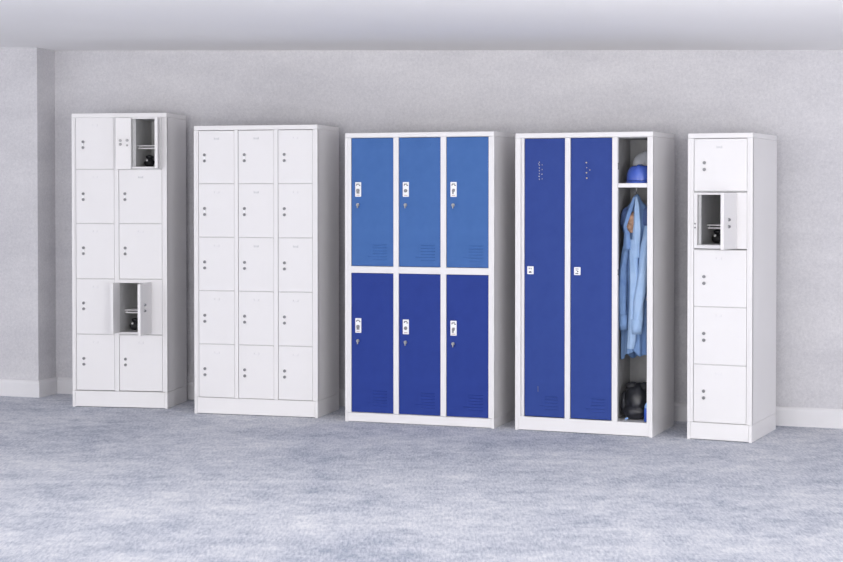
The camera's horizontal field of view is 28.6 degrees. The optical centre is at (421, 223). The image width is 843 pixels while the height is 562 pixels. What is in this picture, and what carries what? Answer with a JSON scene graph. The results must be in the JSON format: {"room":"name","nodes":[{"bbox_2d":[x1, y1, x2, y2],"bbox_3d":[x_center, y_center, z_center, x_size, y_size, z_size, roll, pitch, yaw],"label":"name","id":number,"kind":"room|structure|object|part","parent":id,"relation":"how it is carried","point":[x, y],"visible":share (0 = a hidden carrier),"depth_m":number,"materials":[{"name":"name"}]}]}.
{"room":"changing room","nodes":[
{"label":"changing room","id":0,"kind":"room"},
{"bbox_2d":[0,48,55,380],"bbox_3d":[-5.422,-0.255,12.853,6.000,2.900,0.700,0,1,19],"label":"wall","id":1,"kind":"structure","parent":0,"point":[27,75],"depth_m":11.63,"materials":[{"name":"grey paint"}]},
{"bbox_2d":[0,394,842,561],"bbox_3d":[0.000,1.364,6.778,18.000,0.100,18.500,0,1,0],"label":"floor","id":2,"kind":"structure","parent":0,"point":[177,483],"depth_m":7.98,"materials":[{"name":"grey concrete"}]},
{"bbox_2d":[71,113,186,408],"bbox_3d":[-2.001,0.246,11.108,0.664,1.967,0.649,0,1,10],"label":"locker","id":3,"kind":"object","parent":2,"relation":"on","point":[129,216],"visible":1,"depth_m":11.03,"materials":[{"name":"grey metal"}]},
{"bbox_3d":[-2.182,-0.536,11.040,0.268,0.343,0.018,0,1,10],"label":"door","id":4,"kind":"part","parent":3,"relation":"part of","materials":[{"name":"white metal"}]},
{"bbox_3d":[-2.182,-0.182,11.047,0.268,0.358,0.018,0,1,10],"label":"door","id":5,"kind":"part","parent":3,"relation":"part of","materials":[{"name":"white metal"}]},
{"bbox_3d":[-2.182,0.184,11.055,0.268,0.366,0.018,0,1,10],"label":"door","id":6,"kind":"part","parent":3,"relation":"part of","materials":[{"name":"white metal"}]},
{"bbox_3d":[-2.182,0.555,11.062,0.268,0.368,0.018,0,1,10],"label":"door","id":7,"kind":"part","parent":3,"relation":"part of","materials":[{"name":"white metal"}]},
{"bbox_3d":[-2.182,0.929,11.069,0.268,0.373,0.018,0,1,10],"label":"door","id":8,"kind":"part","parent":3,"relation":"part of","materials":[{"name":"white metal"}]},
{"bbox_3d":[-2.035,0.561,10.963,0.020,0.336,0.118,0,1,12],"label":"door","id":9,"kind":"part","parent":3,"relation":"part of","materials":[{"name":"white metal"}]},
{"bbox_3d":[-1.981,-0.532,10.964,0.100,0.341,0.020,0,1,-12],"label":"door","id":10,"kind":"part","parent":3,"relation":"part of","materials":[{"name":"white metal"}]},
{"bbox_3d":[-1.982,-0.725,11.203,0.664,0.030,0.420,0,1,10],"label":"panel","id":11,"kind":"part","parent":3,"relation":"part of","materials":[{"name":"white metal"}]},
{"bbox_2d":[125,307,137,312],"bbox_3d":[-1.863,0.588,11.251,0.227,0.026,0.304,0,1,10],"label":"shelf","id":12,"kind":"object","parent":3,"relation":"attached to","point":[127,309],"depth_m":11.13,"materials":[{"name":"white metal"}]},
{"bbox_2d":[130,318,137,329],"bbox_3d":[-1.942,0.679,11.181,0.068,0.082,0.064,0,1,10],"label":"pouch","id":13,"kind":"object","parent":3,"relation":"in","point":[133,325],"visible":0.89,"depth_m":11.16,"materials":[{"name":"black leather"}]},
{"bbox_3d":[-1.870,-0.181,10.994,0.298,0.358,0.018,0,1,10],"label":"door","id":14,"kind":"part","parent":3,"relation":"part of","materials":[{"name":"white metal"}]},
{"bbox_3d":[-1.870,0.185,11.002,0.298,0.366,0.018,0,1,10],"label":"door","id":15,"kind":"part","parent":3,"relation":"part of","materials":[{"name":"white metal"}]},
{"bbox_3d":[-1.870,0.931,11.016,0.298,0.373,0.018,0,1,10],"label":"door","id":16,"kind":"part","parent":3,"relation":"part of","materials":[{"name":"white metal"}]},
{"bbox_3d":[-1.824,0.563,10.871,0.020,0.340,0.228,0,1,9],"label":"door","id":17,"kind":"part","parent":3,"relation":"part of","materials":[{"name":"white metal"}]},
{"bbox_2d":[137,145,154,148],"bbox_3d":[-1.796,-0.516,11.223,0.181,0.026,0.294,0,1,10],"label":"shelf","id":18,"kind":"object","parent":3,"relation":"attached to","point":[138,146],"depth_m":11.10,"materials":[{"name":"white metal"}]},
{"bbox_2d":[144,155,154,166],"bbox_3d":[-1.849,-0.425,11.214,0.068,0.082,0.064,0,1,10],"label":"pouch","id":19,"kind":"object","parent":3,"relation":"in","point":[149,162],"visible":1,"depth_m":11.20,"materials":[{"name":"black leather"}]},
{"bbox_3d":[-1.746,-0.533,10.891,0.020,0.335,0.120,0,1,-4],"label":"door","id":20,"kind":"part","parent":3,"relation":"part of","materials":[{"name":"white metal"}]},
{"bbox_2d":[194,125,338,417],"bbox_3d":[-1.014,0.299,10.831,0.847,1.871,0.448,0,1,15],"label":"locker","id":21,"kind":"object","parent":2,"relation":"on","point":[266,197],"visible":1,"depth_m":10.64,"materials":[{"name":"grey metal"}]},
{"bbox_3d":[-1.326,-0.431,10.693,0.247,0.340,0.018,0,1,15],"label":"door","id":22,"kind":"part","parent":21,"relation":"part of","materials":[{"name":"white metal"}]},
{"bbox_3d":[-1.326,-0.085,10.700,0.247,0.343,0.018,0,1,15],"label":"door","id":23,"kind":"part","parent":21,"relation":"part of","materials":[{"name":"white metal"}]},
{"bbox_3d":[-1.326,0.262,10.706,0.247,0.343,0.018,0,1,15],"label":"door","id":24,"kind":"part","parent":21,"relation":"part of","materials":[{"name":"white metal"}]},
{"bbox_3d":[-1.326,0.608,10.713,0.247,0.343,0.018,0,1,15],"label":"door","id":25,"kind":"part","parent":21,"relation":"part of","materials":[{"name":"white metal"}]},
{"bbox_3d":[-1.326,0.955,10.720,0.247,0.343,0.018,0,1,15],"label":"door","id":26,"kind":"part","parent":21,"relation":"part of","materials":[{"name":"white metal"}]},
{"bbox_3d":[-1.062,-0.430,10.620,0.242,0.340,0.018,0,1,15],"label":"door","id":27,"kind":"part","parent":21,"relation":"part of","materials":[{"name":"white metal"}]},
{"bbox_3d":[-1.062,-0.084,10.627,0.242,0.343,0.018,0,1,15],"label":"door","id":28,"kind":"part","parent":21,"relation":"part of","materials":[{"name":"white metal"}]},
{"bbox_3d":[-1.062,0.263,10.634,0.242,0.343,0.018,0,1,15],"label":"door","id":29,"kind":"part","parent":21,"relation":"part of","materials":[{"name":"white metal"}]},
{"bbox_3d":[-1.062,0.610,10.641,0.242,0.343,0.018,0,1,15],"label":"door","id":30,"kind":"part","parent":21,"relation":"part of","materials":[{"name":"white metal"}]},
{"bbox_3d":[-1.062,0.957,10.648,0.242,0.343,0.018,0,1,15],"label":"door","id":31,"kind":"part","parent":21,"relation":"part of","materials":[{"name":"white metal"}]},
{"bbox_3d":[-1.012,-0.622,10.817,0.847,0.030,0.439,0,1,15],"label":"panel","id":32,"kind":"part","parent":21,"relation":"part of","materials":[{"name":"white metal"}]},
{"bbox_3d":[-0.805,-0.428,10.550,0.231,0.340,0.018,0,1,15],"label":"door","id":33,"kind":"part","parent":21,"relation":"part of","materials":[{"name":"white metal"}]},
{"bbox_3d":[-0.805,-0.083,10.556,0.231,0.343,0.018,0,1,15],"label":"door","id":34,"kind":"part","parent":21,"relation":"part of","materials":[{"name":"white metal"}]},
{"bbox_3d":[-0.805,0.264,10.563,0.231,0.343,0.018,0,1,15],"label":"door","id":35,"kind":"part","parent":21,"relation":"part of","materials":[{"name":"white metal"}]},
{"bbox_3d":[-0.805,0.611,10.570,0.231,0.343,0.018,0,1,15],"label":"door","id":36,"kind":"part","parent":21,"relation":"part of","materials":[{"name":"white metal"}]},
{"bbox_3d":[-0.805,0.958,10.577,0.231,0.343,0.018,0,1,15],"label":"door","id":37,"kind":"part","parent":21,"relation":"part of","materials":[{"name":"white metal"}]},
{"bbox_2d":[345,131,514,428],"bbox_3d":[0.055,0.337,10.412,0.976,1.811,0.472,0,1,19],"label":"locker","id":38,"kind":"object","parent":2,"relation":"on","point":[430,216],"visible":1,"depth_m":10.21,"materials":[{"name":"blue metal"}]},
{"bbox_3d":[-0.396,-0.214,10.325,0.040,0.092,0.008,0,1,19],"label":"handle plate","id":39,"kind":"part","parent":38,"relation":"part of","materials":[{"name":"white plastic"}]},
{"bbox_3d":[-0.396,0.638,10.342,0.040,0.092,0.008,0,1,19],"label":"handle plate","id":40,"kind":"part","parent":38,"relation":"part of","materials":[{"name":"white plastic"}]},
{"bbox_3d":[-0.304,-0.134,10.307,0.279,0.798,0.018,0,1,19],"label":"door","id":41,"kind":"part","parent":38,"relation":"part of","materials":[{"name":"blue metal"}]},
{"bbox_3d":[-0.304,0.746,10.324,0.279,0.872,0.018,0,1,19],"label":"door","id":42,"kind":"part","parent":38,"relation":"part of","materials":[{"name":"blue metal"}]},
{"bbox_2d":[368,244,386,259],"bbox_3d":[-0.276,0.179,10.293,0.128,0.099,0.004,0,1,19],"label":"vent","id":43,"kind":"object","parent":38,"relation":"attached to","point":[375,251],"depth_m":10.29,"materials":[{"name":"blue metal"}]},
{"bbox_2d":[368,391,386,406],"bbox_3d":[-0.276,1.092,10.311,0.128,0.099,0.004,0,1,19],"label":"vent","id":44,"kind":"object","parent":38,"relation":"attached to","point":[375,398],"depth_m":10.31,"materials":[{"name":"blue metal"}]},
{"bbox_3d":[-0.097,-0.212,10.220,0.040,0.092,0.008,0,1,19],"label":"handle plate","id":45,"kind":"part","parent":38,"relation":"part of","materials":[{"name":"white plastic"}]},
{"bbox_3d":[-0.097,0.640,10.237,0.040,0.092,0.008,0,1,19],"label":"handle plate","id":46,"kind":"part","parent":38,"relation":"part of","materials":[{"name":"white plastic"}]},
{"bbox_3d":[-0.008,-0.132,10.203,0.271,0.798,0.018,0,1,19],"label":"door","id":47,"kind":"part","parent":38,"relation":"part of","materials":[{"name":"blue metal"}]},
{"bbox_3d":[-0.008,0.748,10.221,0.271,0.872,0.018,0,1,19],"label":"door","id":48,"kind":"part","parent":38,"relation":"part of","materials":[{"name":"blue metal"}]},
{"bbox_2d":[415,245,434,260],"bbox_3d":[0.023,0.181,10.188,0.128,0.099,0.004,0,1,19],"label":"vent","id":49,"kind":"object","parent":38,"relation":"attached to","point":[421,245],"depth_m":10.18,"materials":[{"name":"blue metal"}]},
{"bbox_2d":[415,393,434,408],"bbox_3d":[0.023,1.095,10.206,0.128,0.099,0.004,0,1,19],"label":"vent","id":50,"kind":"object","parent":38,"relation":"attached to","point":[421,393],"depth_m":10.20,"materials":[{"name":"blue metal"}]},
{"bbox_3d":[0.057,-0.553,10.400,0.976,0.030,0.460,0,1,19],"label":"panel","id":51,"kind":"part","parent":38,"relation":"part of","materials":[{"name":"white metal"}]},
{"bbox_3d":[0.197,-0.210,10.117,0.040,0.092,0.008,0,1,19],"label":"handle plate","id":52,"kind":"part","parent":38,"relation":"part of","materials":[{"name":"white plastic"}]},
{"bbox_3d":[0.197,0.642,10.134,0.040,0.092,0.008,0,1,19],"label":"handle plate","id":53,"kind":"part","parent":38,"relation":"part of","materials":[{"name":"white plastic"}]},
{"bbox_3d":[0.284,-0.130,10.101,0.268,0.798,0.018,0,1,19],"label":"door","id":54,"kind":"part","parent":38,"relation":"part of","materials":[{"name":"blue metal"}]},
{"bbox_3d":[0.284,0.750,10.118,0.268,0.872,0.018,0,1,19],"label":"door","id":55,"kind":"part","parent":38,"relation":"part of","materials":[{"name":"blue metal"}]},
{"bbox_2d":[463,395,482,410],"bbox_3d":[0.316,1.097,10.103,0.128,0.099,0.004,0,1,19],"label":"vent","id":56,"kind":"object","parent":38,"relation":"attached to","point":[469,395],"depth_m":10.10,"materials":[{"name":"blue metal"}]},
{"bbox_2d":[472,246,482,261],"bbox_3d":[0.316,0.183,10.085,0.128,0.099,0.004,0,1,19],"label":"vent","id":57,"kind":"object","parent":38,"relation":"attached to","point":[475,246],"depth_m":10.07,"materials":[{"name":"blue metal"}]},
{"bbox_2d":[515,131,674,437],"bbox_3d":[1.062,0.351,10.086,0.851,1.797,0.538,0,1,22],"label":"locker","id":58,"kind":"object","parent":2,"relation":"on","point":[572,193],"visible":1,"depth_m":9.89,"materials":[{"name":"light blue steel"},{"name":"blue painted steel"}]},
{"bbox_3d":[0.658,0.281,9.966,0.040,0.048,0.009,0,1,22],"label":"handle plate","id":59,"kind":"part","parent":58,"relation":"part of","materials":[{"name":"white plastic"}]},
{"bbox_3d":[0.745,0.327,9.945,0.253,1.676,0.018,0,1,22],"label":"door","id":60,"kind":"part","parent":58,"relation":"part of","materials":[{"name":"blue metal"}]},
{"bbox_2d":[542,396,557,409],"bbox_3d":[0.765,1.081,9.941,0.115,0.084,0.004,0,1,22],"label":"vent","id":61,"kind":"object","parent":58,"relation":"attached to","point":[548,402],"depth_m":9.94,"materials":[{"name":"blue metal"}]},
{"bbox_3d":[0.930,0.284,9.855,0.040,0.048,0.009,0,1,22],"label":"handle plate","id":62,"kind":"part","parent":58,"relation":"part of","materials":[{"name":"white plastic"}]},
{"bbox_3d":[1.014,0.329,9.835,0.254,1.676,0.018,0,1,22],"label":"door","id":63,"kind":"part","parent":58,"relation":"part of","materials":[{"name":"blue metal"}]},
{"bbox_3d":[1.063,-0.533,10.070,0.851,0.030,0.537,0,1,22],"label":"panel","id":64,"kind":"part","parent":58,"relation":"part of","materials":[{"name":"white metal"}]},
{"bbox_2d":[586,399,603,412],"bbox_3d":[1.034,1.083,9.831,0.115,0.084,0.004,0,1,22],"label":"vent","id":65,"kind":"object","parent":58,"relation":"attached to","point":[592,405],"depth_m":9.83,"materials":[{"name":"blue metal"}]},
{"bbox_2d":[618,194,646,358],"bbox_3d":[1.295,0.321,9.873,0.223,0.991,0.233,0,1,22],"label":"coat","id":66,"kind":"object","parent":58,"relation":"hanging from","point":[632,292],"visible":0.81,"depth_m":9.81,"materials":[{"name":"blue fabric"}]},
{"bbox_2d":[618,183,646,186],"bbox_3d":[1.312,-0.229,9.901,0.227,0.025,0.394,0,1,22],"label":"shelf","id":67,"kind":"object","parent":58,"relation":"attached to","point":[619,184],"depth_m":9.72,"materials":[{"name":"white metal"}]},
{"bbox_2d":[621,381,646,419],"bbox_3d":[1.290,1.056,9.895,0.187,0.222,0.195,0,1,22],"label":"bag","id":68,"kind":"object","parent":58,"relation":"in","point":[633,399],"visible":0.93,"depth_m":9.83,"materials":[{"name":"black leather"}]},
{"bbox_2d":[625,164,646,182],"bbox_3d":[1.299,-0.297,9.813,0.181,0.112,0.210,0,1,22],"label":"hard hat","id":69,"kind":"object","parent":58,"relation":"on","point":[637,173],"visible":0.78,"depth_m":9.76,"materials":[{"name":"blue plastic"}]},
{"bbox_2d":[633,151,646,165],"bbox_3d":[1.354,-0.343,9.979,0.180,0.196,0.159,1,1,37],"label":"hard hat","id":70,"kind":"object","parent":69,"relation":"on","point":[641,158],"visible":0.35,"depth_m":9.94,"materials":[{"name":"white plastic"}]},
{"bbox_2d":[644,403,646,421],"bbox_3d":[1.337,1.115,9.760,0.040,0.114,0.040,0,1,22],"label":"bottle","id":71,"kind":"object","parent":58,"relation":"in","point":[645,408],"visible":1,"depth_m":9.75,"materials":[{"name":"blue plastic"}]},
{"bbox_2d":[687,133,776,442],"bbox_3d":[1.804,0.365,9.719,0.381,1.783,0.837,1,1,25],"label":"locker","id":72,"kind":"object","parent":2,"relation":"on","point":[732,177],"visible":1,"depth_m":9.57,"materials":[{"name":"grey metal"}]},
{"bbox_2d":[707,224,720,228],"bbox_3d":[1.878,0.016,9.906,0.231,0.026,0.391,1,1,25],"label":"shelf","id":73,"kind":"object","parent":72,"relation":"attached to","point":[709,226],"depth_m":9.77,"materials":[{"name":"white metal"}]},
{"bbox_2d":[712,230,720,242],"bbox_3d":[1.766,0.076,9.852,0.068,0.082,0.064,1,1,25],"label":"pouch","id":74,"kind":"object","parent":72,"relation":"in","point":[716,237],"visible":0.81,"depth_m":9.83,"materials":[{"name":"black leather"}]},
{"bbox_3d":[1.731,0.988,9.572,0.311,0.334,0.018,1,1,25],"label":"door","id":75,"kind":"part","parent":72,"relation":"part of","materials":[{"name":"white metal"}]},
{"bbox_3d":[1.731,-0.340,9.546,0.311,0.302,0.018,1,1,25],"label":"door","id":76,"kind":"part","parent":72,"relation":"part of","materials":[{"name":"white metal"}]},
{"bbox_3d":[1.731,0.318,9.559,0.311,0.327,0.018,1,1,25],"label":"door","id":77,"kind":"part","parent":72,"relation":"part of","materials":[{"name":"white metal"}]},
{"bbox_3d":[1.731,0.651,9.565,0.311,0.332,0.018,1,1,25],"label":"door","id":78,"kind":"part","parent":72,"relation":"part of","materials":[{"name":"white metal"}]},
{"bbox_3d":[1.750,-0.014,9.402,0.020,0.319,0.230,1,1,29],"label":"door","id":79,"kind":"part","parent":72,"relation":"part of","materials":[{"name":"white metal"}]},
{"bbox_3d":[1.853,-0.514,9.806,0.381,0.030,0.607,1,1,25],"label":"panel","id":80,"kind":"part","parent":72,"relation":"part of","materials":[{"name":"white metal"}]},
{"bbox_2d":[0,0,842,49],"bbox_3d":[-2.296,-1.061,4.071,18.991,0.608,15.600,0,1,19],"label":"ceiling","id":81,"kind":"structure","parent":0,"point":[44,24],"depth_m":9.05,"materials":[{"name":"paint"}]},
{"bbox_2d":[55,50,842,408],"bbox_3d":[3.082,-0.199,9.982,12.555,2.900,0.200,0,1,19],"label":"wall","id":82,"kind":"structure","parent":0,"point":[795,97],"depth_m":10.61,"materials":[{"name":"grey paint"}]},
{"bbox_2d":[0,377,842,428],"bbox_3d":[0.309,1.178,10.702,18.253,0.118,0.257,0,1,19],"label":"baseboard","id":83,"kind":"structure","parent":82,"relation":"attached to","point":[785,416],"depth_m":10.39,"materials":[{"name":"paint"}]}
]}

